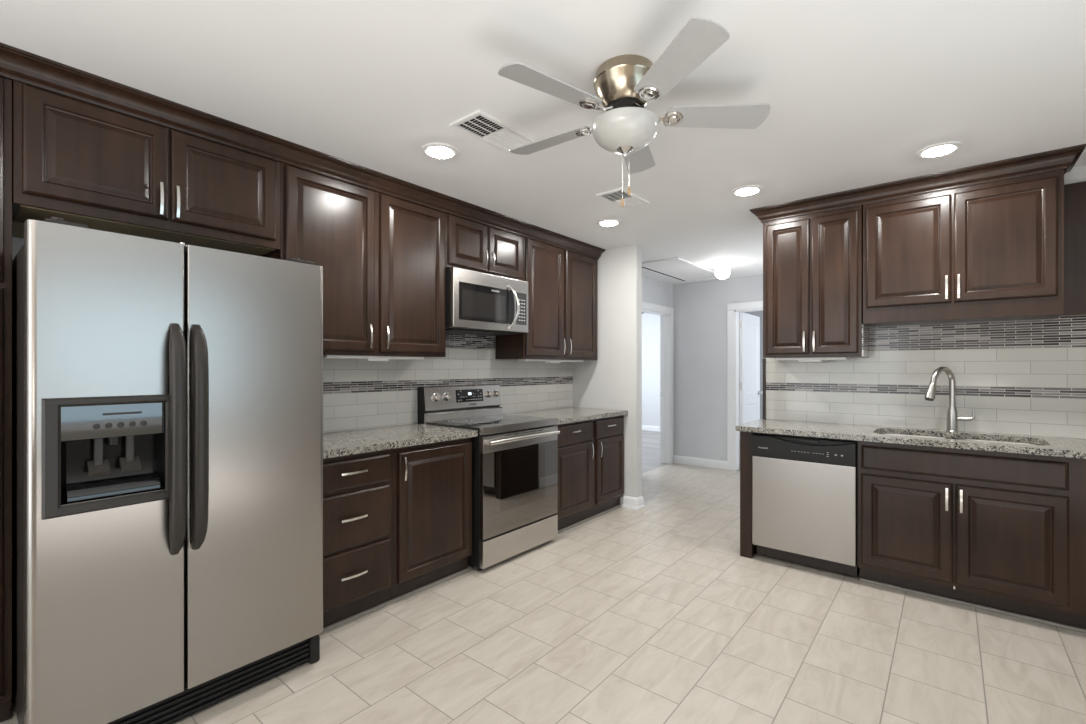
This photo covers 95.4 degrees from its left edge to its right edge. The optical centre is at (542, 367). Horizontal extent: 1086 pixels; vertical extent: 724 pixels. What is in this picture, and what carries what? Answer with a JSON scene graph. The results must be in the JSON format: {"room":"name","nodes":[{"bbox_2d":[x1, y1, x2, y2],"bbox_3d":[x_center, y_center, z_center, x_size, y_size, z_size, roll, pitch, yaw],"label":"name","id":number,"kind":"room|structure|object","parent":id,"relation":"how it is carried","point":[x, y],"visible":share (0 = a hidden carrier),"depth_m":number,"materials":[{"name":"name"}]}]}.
{"room":"kitchen","nodes":[
{"label":"kitchen","id":0,"kind":"room"},
{"bbox_2d":[12,220,741,439],"bbox_3d":[-0.154,0.085,4.528,0.130,2.440,11.800,0,0,39],"label":"wall","id":1,"kind":"structure","parent":0,"point":[654,291],"depth_m":6.36,"materials":[{"name":"paint"}]},
{"bbox_2d":[12,80,280,255],"bbox_3d":[-1.738,-0.795,2.246,0.381,0.520,0.930,0,0,39],"label":"upper cabinet","id":2,"kind":"object","parent":1,"relation":"attached to","point":[76,161],"visible":0.95,"depth_m":2.06,"materials":[{"name":"brown wood"}]},
{"bbox_2d":[262,162,445,360],"bbox_3d":[-1.099,-0.547,3.014,0.369,1.015,1.066,0,0,39],"label":"upper cabinet","id":3,"kind":"object","parent":1,"relation":"attached to","point":[382,257],"depth_m":2.88,"materials":[{"name":"brown wood"}]},
{"bbox_2d":[323,348,572,382],"bbox_3d":[-0.675,-0.029,3.831,0.010,0.242,3.060,0,0,39],"label":"tile backsplash","id":4,"kind":"structure","parent":1,"relation":"attached to","point":[458,363],"depth_m":3.76,"materials":[{"name":"tile"}]},
{"bbox_2d":[323,384,572,432],"bbox_3d":[-0.675,0.284,3.831,0.010,0.242,3.060,0,0,39],"label":"tile backsplash","id":5,"kind":"structure","parent":1,"relation":"attached to","point":[342,411],"depth_m":3.40,"materials":[{"name":"tile"}]},
{"bbox_2d":[323,377,572,393],"bbox_3d":[-0.675,0.127,3.831,0.010,0.072,3.060,0,0,39],"label":"trim","id":6,"kind":"structure","parent":1,"relation":"attached to","point":[367,386],"depth_m":3.57,"materials":[{"name":"tile"}]},
{"bbox_2d":[446,333,494,349],"bbox_3d":[-0.656,-0.223,3.854,0.010,0.145,0.790,0,0,39],"label":"trim","id":7,"kind":"structure","parent":1,"relation":"attached to","point":[453,340],"depth_m":3.93,"materials":[{"name":"tile"}]},
{"bbox_2d":[446,213,522,280],"bbox_3d":[-0.509,-0.868,3.732,0.369,0.375,0.788,0,0,39],"label":"upper cabinet","id":8,"kind":"object","parent":1,"relation":"attached to","point":[470,245],"visible":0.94,"depth_m":3.58,"materials":[{"name":"brown wood"}]},
{"bbox_2d":[446,267,527,335],"bbox_3d":[-0.481,-0.467,3.694,0.460,0.418,0.762,0,0,39],"label":"microwave","id":9,"kind":"object","parent":8,"relation":"attached to","point":[477,303],"visible":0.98,"depth_m":3.53,"materials":[{"name":"silver metal"}]},
{"bbox_2d":[495,237,597,362],"bbox_3d":[0.084,-0.547,4.453,0.369,1.015,1.075,0,0,39],"label":"upper cabinet","id":10,"kind":"object","parent":1,"relation":"attached to","point":[562,283],"depth_m":4.27,"materials":[{"name":"brown wood"}]},
{"bbox_2d":[0,42,604,258],"bbox_3d":[-0.983,-1.090,3.132,0.382,0.090,4.530,0,0,39],"label":"crown molding","id":11,"kind":"structure","parent":10,"relation":"attached to","point":[16,64],"depth_m":2.32,"materials":[{"name":"brown wood"}]},
{"bbox_2d":[642,302,673,463],"bbox_3d":[1.398,0.247,6.402,0.148,2.115,1.035,0,0,39],"label":"trim","id":12,"kind":"structure","parent":1,"relation":"attached to","point":[666,315],"depth_m":6.72,"materials":[{"name":"white"}]},
{"bbox_2d":[0,0,1085,284],"bbox_3d":[0.541,-1.185,3.925,8.050,0.100,12.050,0,0,39],"label":"ceiling","id":13,"kind":"structure","parent":0,"point":[853,89],"depth_m":1.98,"materials":[{"name":"paint"}]},
{"bbox_2d":[421,143,457,159],"bbox_3d":[-0.540,-1.127,2.592,0.192,0.016,0.192,0,0,39],"label":"recessed light","id":14,"kind":"object","parent":13,"relation":"in","point":[441,151],"visible":1,"depth_m":2.57,"materials":[{"name":"white plastic"}]},
{"bbox_2d":[450,109,535,152],"bbox_3d":[-0.234,-1.129,2.384,0.200,0.012,0.385,0,0,39],"label":"ceiling vent","id":15,"kind":"object","parent":13,"relation":"in","point":[480,125],"visible":0.94,"depth_m":2.36,"materials":[{"name":"white plastic"}]},
{"bbox_2d":[597,219,620,226],"bbox_3d":[0.517,-1.127,3.870,0.192,0.016,0.192,0,0,39],"label":"recessed light","id":16,"kind":"object","parent":13,"relation":"in","point":[605,222],"visible":1,"depth_m":3.84,"materials":[{"name":"white plastic"}]},
{"bbox_2d":[596,187,648,208],"bbox_3d":[0.537,-1.129,3.313,0.200,0.012,0.360,0,0,39],"label":"ceiling vent","id":17,"kind":"object","parent":13,"relation":"in","point":[614,196],"visible":0.85,"depth_m":3.29,"materials":[{"name":"white plastic"}]},
{"bbox_2d":[498,16,769,206],"bbox_3d":[0.285,-0.877,1.915,1.022,0.515,1.047,0,0,39],"label":"ceiling fan","id":18,"kind":"object","parent":13,"relation":"hanging from","point":[624,85],"visible":1,"depth_m":1.80,"materials":[{"name":"silver metal"}]},
{"bbox_2d":[642,257,718,282],"bbox_3d":[1.611,-1.126,5.809,0.590,0.018,1.420,0,0,39],"label":"attic hatch","id":19,"kind":"object","parent":13,"relation":"attached to","point":[677,269],"visible":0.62,"depth_m":5.75,"materials":[{"name":"white paint"}]},
{"bbox_2d":[715,262,729,278],"bbox_3d":[1.950,-1.048,5.370,0.160,0.175,0.160,0,0,39],"label":"globe light","id":20,"kind":"object","parent":13,"relation":"attached to","point":[722,271],"visible":1,"depth_m":5.32,"materials":[{"name":"white glass"}]},
{"bbox_2d":[731,185,762,196],"bbox_3d":[1.308,-1.127,3.171,0.192,0.016,0.192,0,0,39],"label":"recessed light","id":21,"kind":"object","parent":13,"relation":"in","point":[748,190],"visible":1,"depth_m":3.15,"materials":[{"name":"white plastic"}]},
{"bbox_2d":[915,141,962,158],"bbox_3d":[2.061,-1.127,2.577,0.192,0.016,0.192,0,0,39],"label":"recessed light","id":22,"kind":"object","parent":13,"relation":"in","point":[944,148],"visible":1,"depth_m":2.55,"materials":[{"name":"white plastic"}]},
{"bbox_2d":[0,430,1085,723],"bbox_3d":[0.538,1.355,3.960,7.800,0.100,11.800,0,0,39],"label":"floor","id":23,"kind":"structure","parent":0,"point":[654,613],"depth_m":2.30,"materials":[{"name":"tile"}]},
{"bbox_2d":[0,76,11,721],"bbox_3d":[-2.229,0.131,1.640,0.369,2.348,0.622,0,0,39],"label":"pantry cabinet","id":24,"kind":"object","parent":23,"relation":"on","point":[5,84],"visible":1,"depth_m":1.79,"materials":[{"name":"brown wood"}]},
{"bbox_2d":[12,217,322,723],"bbox_3d":[-1.529,0.418,2.054,0.889,1.773,0.910,0,0,39],"label":"refrigerator","id":25,"kind":"object","parent":23,"relation":"on","point":[167,397],"visible":0.99,"depth_m":1.73,"materials":[{"name":"grey metal"}]},
{"bbox_2d":[323,449,392,627],"bbox_3d":[-1.184,0.871,2.698,0.639,0.868,0.480,0,0,39],"label":"base cabinet","id":26,"kind":"object","parent":23,"relation":"on","point":[357,488],"visible":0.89,"depth_m":2.53,"materials":[{"name":"brown wood"}]},
{"bbox_2d":[318,568,469,634],"bbox_3d":[-0.812,1.296,2.767,0.020,0.018,1.058,0,0,39],"label":"trim","id":27,"kind":"structure","parent":23,"relation":"on","point":[425,587],"depth_m":2.73,"materials":[{"name":"brown wood"}]},
{"bbox_2d":[389,437,471,599],"bbox_3d":[-0.847,0.871,3.108,0.639,0.868,0.578,0,0,39],"label":"base cabinet","id":28,"kind":"object","parent":23,"relation":"on","point":[432,482],"visible":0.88,"depth_m":2.90,"materials":[{"name":"brown wood"}]},
{"bbox_2d":[323,423,477,458],"bbox_3d":[-0.999,0.417,2.924,0.638,0.037,1.072,0,0,39],"label":"countertop","id":29,"kind":"structure","parent":28,"relation":"on","point":[349,442],"depth_m":2.86,"materials":[{"name":"stone"}]},
{"bbox_2d":[418,384,559,570],"bbox_3d":[-0.372,0.721,3.608,0.730,1.168,0.770,0,0,39],"label":"range","id":30,"kind":"object","parent":23,"relation":"on","point":[515,457],"visible":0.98,"depth_m":3.42,"materials":[{"name":"silver metal"}]},
{"bbox_2d":[427,414,548,431],"bbox_3d":[-0.376,0.397,3.612,0.560,0.030,0.766,0,0,39],"label":"cooktop","id":31,"kind":"object","parent":30,"relation":"in","point":[467,421],"depth_m":3.57,"materials":[{"name":"grey glass"}]},
{"bbox_2d":[554,415,623,529],"bbox_3d":[0.195,0.871,4.375,0.639,0.868,1.103,0,0,39],"label":"base cabinet","id":32,"kind":"object","parent":23,"relation":"on","point":[590,452],"visible":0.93,"depth_m":4.16,"materials":[{"name":"brown wood"}]},
{"bbox_2d":[508,407,627,424],"bbox_3d":[0.192,0.417,4.372,0.638,0.037,1.113,0,0,39],"label":"countertop","id":33,"kind":"structure","parent":32,"relation":"on","point":[569,414],"depth_m":4.29,"materials":[{"name":"stone"}]},
{"bbox_2d":[558,505,620,532],"bbox_3d":[0.378,1.296,4.214,0.020,0.018,1.086,0,0,39],"label":"trim","id":34,"kind":"structure","parent":32,"relation":"attached to","point":[618,506],"depth_m":4.21,"materials":[{"name":"brown wood"}]},
{"bbox_2d":[740,431,756,558],"bbox_3d":[1.576,0.869,3.620,0.078,0.872,0.575,0,0,39],"label":"end panel","id":35,"kind":"object","parent":23,"relation":"on","point":[747,549],"visible":0.26,"depth_m":3.40,"materials":[{"name":"brown wood"}]},
{"bbox_2d":[752,432,859,576],"bbox_3d":[1.831,0.868,3.385,0.609,0.850,0.591,0,0,39],"label":"dishwasher","id":36,"kind":"object","parent":23,"relation":"on","point":[805,489],"visible":0.99,"depth_m":3.15,"materials":[{"name":"silver metal"}]},
{"bbox_2d":[858,441,1085,628],"bbox_3d":[2.606,0.869,2.733,1.407,0.872,0.614,0,0,39],"label":"base cabinet","id":37,"kind":"object","parent":23,"relation":"on","point":[1005,531],"visible":0.98,"depth_m":2.63,"materials":[{"name":"brown wood"}]},
{"bbox_2d":[736,419,1085,458],"bbox_3d":[2.336,0.415,2.943,2.130,0.033,0.633,0,0,39],"label":"countertop","id":38,"kind":"structure","parent":37,"relation":"on","point":[1049,446],"depth_m":2.91,"materials":[{"name":"stone"}]},
{"bbox_2d":[924,367,974,431],"bbox_3d":[2.480,0.197,3.056,0.304,0.405,0.116,0,0,-5],"label":"faucet","id":39,"kind":"object","parent":38,"relation":"on","point":[953,418],"visible":1,"depth_m":3.06,"materials":[{"name":"silver metal"}]},
{"bbox_2d":[878,433,1039,444],"bbox_3d":[2.405,0.520,2.893,0.794,0.175,0.399,0,0,39],"label":"sink","id":40,"kind":"object","parent":38,"relation":"in","point":[878,433],"visible":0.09,"depth_m":3.00,"materials":[{"name":"metal"}]},
{"bbox_2d":[859,578,1085,632],"bbox_3d":[2.483,1.297,2.584,1.407,0.016,0.020,0,0,39],"label":"trim","id":41,"kind":"structure","parent":37,"relation":"attached to","point":[860,579],"depth_m":2.68,"materials":[{"name":"brown wood"}]},
{"bbox_2d":[573,244,641,504],"bbox_3d":[0.573,0.085,4.850,0.825,2.440,0.100,0,0,39],"label":"wall pillar","id":42,"kind":"structure","parent":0,"point":[614,380],"depth_m":4.65,"materials":[{"name":"paint"}]},
{"bbox_2d":[623,496,643,506],"bbox_3d":[0.986,1.252,5.246,0.719,0.105,1.264,0,0,39],"label":"baseboard","id":43,"kind":"structure","parent":42,"relation":"attached to","point":[629,501],"depth_m":4.58,"materials":[{"name":"white wood"}]},
{"bbox_2d":[621,504,644,509],"bbox_3d":[0.845,1.294,4.626,0.172,0.022,0.140,0,0,39],"label":"trim","id":44,"kind":"structure","parent":43,"relation":"attached to","point":[622,505],"depth_m":4.57,"materials":[{"name":"white wood"}]},
{"bbox_2d":[642,311,762,426],"bbox_3d":[3.751,0.085,8.969,6.400,2.440,0.080,0,0,39],"label":"wall","id":45,"kind":"structure","parent":0,"point":[650,323],"depth_m":10.15,"materials":[{"name":"paint"}]},
{"bbox_2d":[642,425,659,431],"bbox_3d":[2.408,1.252,10.013,2.900,0.105,0.014,0,0,39],"label":"baseboard","id":46,"kind":"structure","parent":45,"relation":"attached to","point":[644,427],"depth_m":10.16,"materials":[{"name":"white"}]},
{"bbox_2d":[673,275,762,460],"bbox_3d":[3.114,0.085,5.777,3.330,2.440,0.120,0,0,39],"label":"wall","id":47,"kind":"structure","parent":0,"point":[700,308],"depth_m":6.52,"materials":[{"name":"paint"}]},
{"bbox_2d":[674,455,726,469],"bbox_3d":[2.071,1.252,6.548,0.740,0.105,0.014,0,0,39],"label":"baseboard","id":48,"kind":"structure","parent":47,"relation":"attached to","point":[718,464],"depth_m":6.53,"materials":[{"name":"white"}]},
{"bbox_2d":[727,301,762,470],"bbox_3d":[2.773,0.245,6.049,0.980,2.120,0.143,0,0,39],"label":"trim","id":49,"kind":"structure","parent":47,"relation":"attached to","point":[733,309],"depth_m":6.27,"materials":[{"name":"white"}]},
{"bbox_2d":[739,312,762,454],"bbox_3d":[2.773,0.294,6.619,0.177,1.998,0.752,0,0,39],"label":"door","id":50,"kind":"structure","parent":47,"relation":"in","point":[749,385],"depth_m":6.55,"materials":[{"name":"white paint"}]},
{"bbox_2d":[766,166,1085,438],"bbox_3d":[2.936,0.085,2.949,3.010,2.440,0.115,0,0,39],"label":"wall","id":51,"kind":"structure","parent":0,"point":[1077,174],"depth_m":2.81,"materials":[{"name":"paint"}]},
{"bbox_2d":[763,358,765,418],"bbox_3d":[1.764,0.165,3.897,0.018,0.470,0.160,0,0,39],"label":"trim","id":52,"kind":"structure","parent":51,"relation":"attached to","point":[764,359],"depth_m":3.84,"materials":[{"name":"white wood"}]},
{"bbox_2d":[763,205,862,361],"bbox_3d":[1.900,-0.547,3.472,0.601,1.015,0.369,0,0,39],"label":"upper cabinet","id":53,"kind":"object","parent":51,"relation":"attached to","point":[813,263],"depth_m":3.34,"materials":[{"name":"brown wood"}]},
{"bbox_2d":[862,350,868,356],"bbox_3d":[2.156,-0.093,3.304,0.007,0.044,0.308,0,0,39],"label":"trim","id":54,"kind":"structure","parent":53,"relation":"attached to","point":[865,353],"depth_m":3.27,"materials":[{"name":"tile"}]},
{"bbox_2d":[862,324,868,350],"bbox_3d":[2.156,-0.198,3.304,0.007,0.165,0.308,0,0,39],"label":"trim","id":55,"kind":"structure","parent":53,"relation":"attached to","point":[865,329],"depth_m":3.27,"materials":[{"name":"tile"}]},
{"bbox_2d":[766,390,1085,438],"bbox_3d":[2.860,0.291,2.930,2.904,0.228,0.010,0,0,39],"label":"tile backsplash","id":56,"kind":"structure","parent":51,"relation":"attached to","point":[1053,417],"depth_m":3.20,"materials":[{"name":"tile"}]},
{"bbox_2d":[766,347,1085,387],"bbox_3d":[2.860,0.001,2.930,2.904,0.231,0.010,0,0,39],"label":"tile backsplash","id":57,"kind":"structure","parent":51,"relation":"attached to","point":[1060,367],"depth_m":3.13,"materials":[{"name":"tile"}]},
{"bbox_2d":[766,382,1085,398],"bbox_3d":[2.860,0.146,2.930,2.904,0.060,0.010,0,0,39],"label":"trim","id":58,"kind":"structure","parent":51,"relation":"attached to","point":[1034,392],"depth_m":3.18,"materials":[{"name":"tile"}]},
{"bbox_2d":[863,169,1063,326],"bbox_3d":[2.484,-0.667,2.992,0.896,0.775,0.369,0,0,39],"label":"upper cabinet","id":59,"kind":"object","parent":51,"relation":"attached to","point":[990,251],"visible":1,"depth_m":2.84,"materials":[{"name":"brown wood"}]},
{"bbox_2d":[749,144,1085,222],"bbox_3d":[2.246,-1.090,3.181,1.648,0.090,0.401,0,0,39],"label":"crown molding","id":60,"kind":"structure","parent":59,"relation":"attached to","point":[1066,158],"depth_m":2.92,"materials":[{"name":"brown wood"}]},
{"bbox_2d":[869,315,1085,350],"bbox_3d":[3.121,-0.205,2.716,2.230,0.180,0.010,0,0,39],"label":"tile backsplash","id":61,"kind":"structure","parent":51,"relation":"attached to","point":[1061,331],"depth_m":3.04,"materials":[{"name":"tile"}]},
{"bbox_2d":[1061,181,1085,315],"bbox_3d":[3.133,-0.667,2.693,0.482,0.745,0.030,0,0,39],"label":"filler panel","id":62,"kind":"object","parent":51,"relation":"attached to","point":[1074,193],"visible":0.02,"depth_m":2.78,"materials":[{"name":"brown wood"}]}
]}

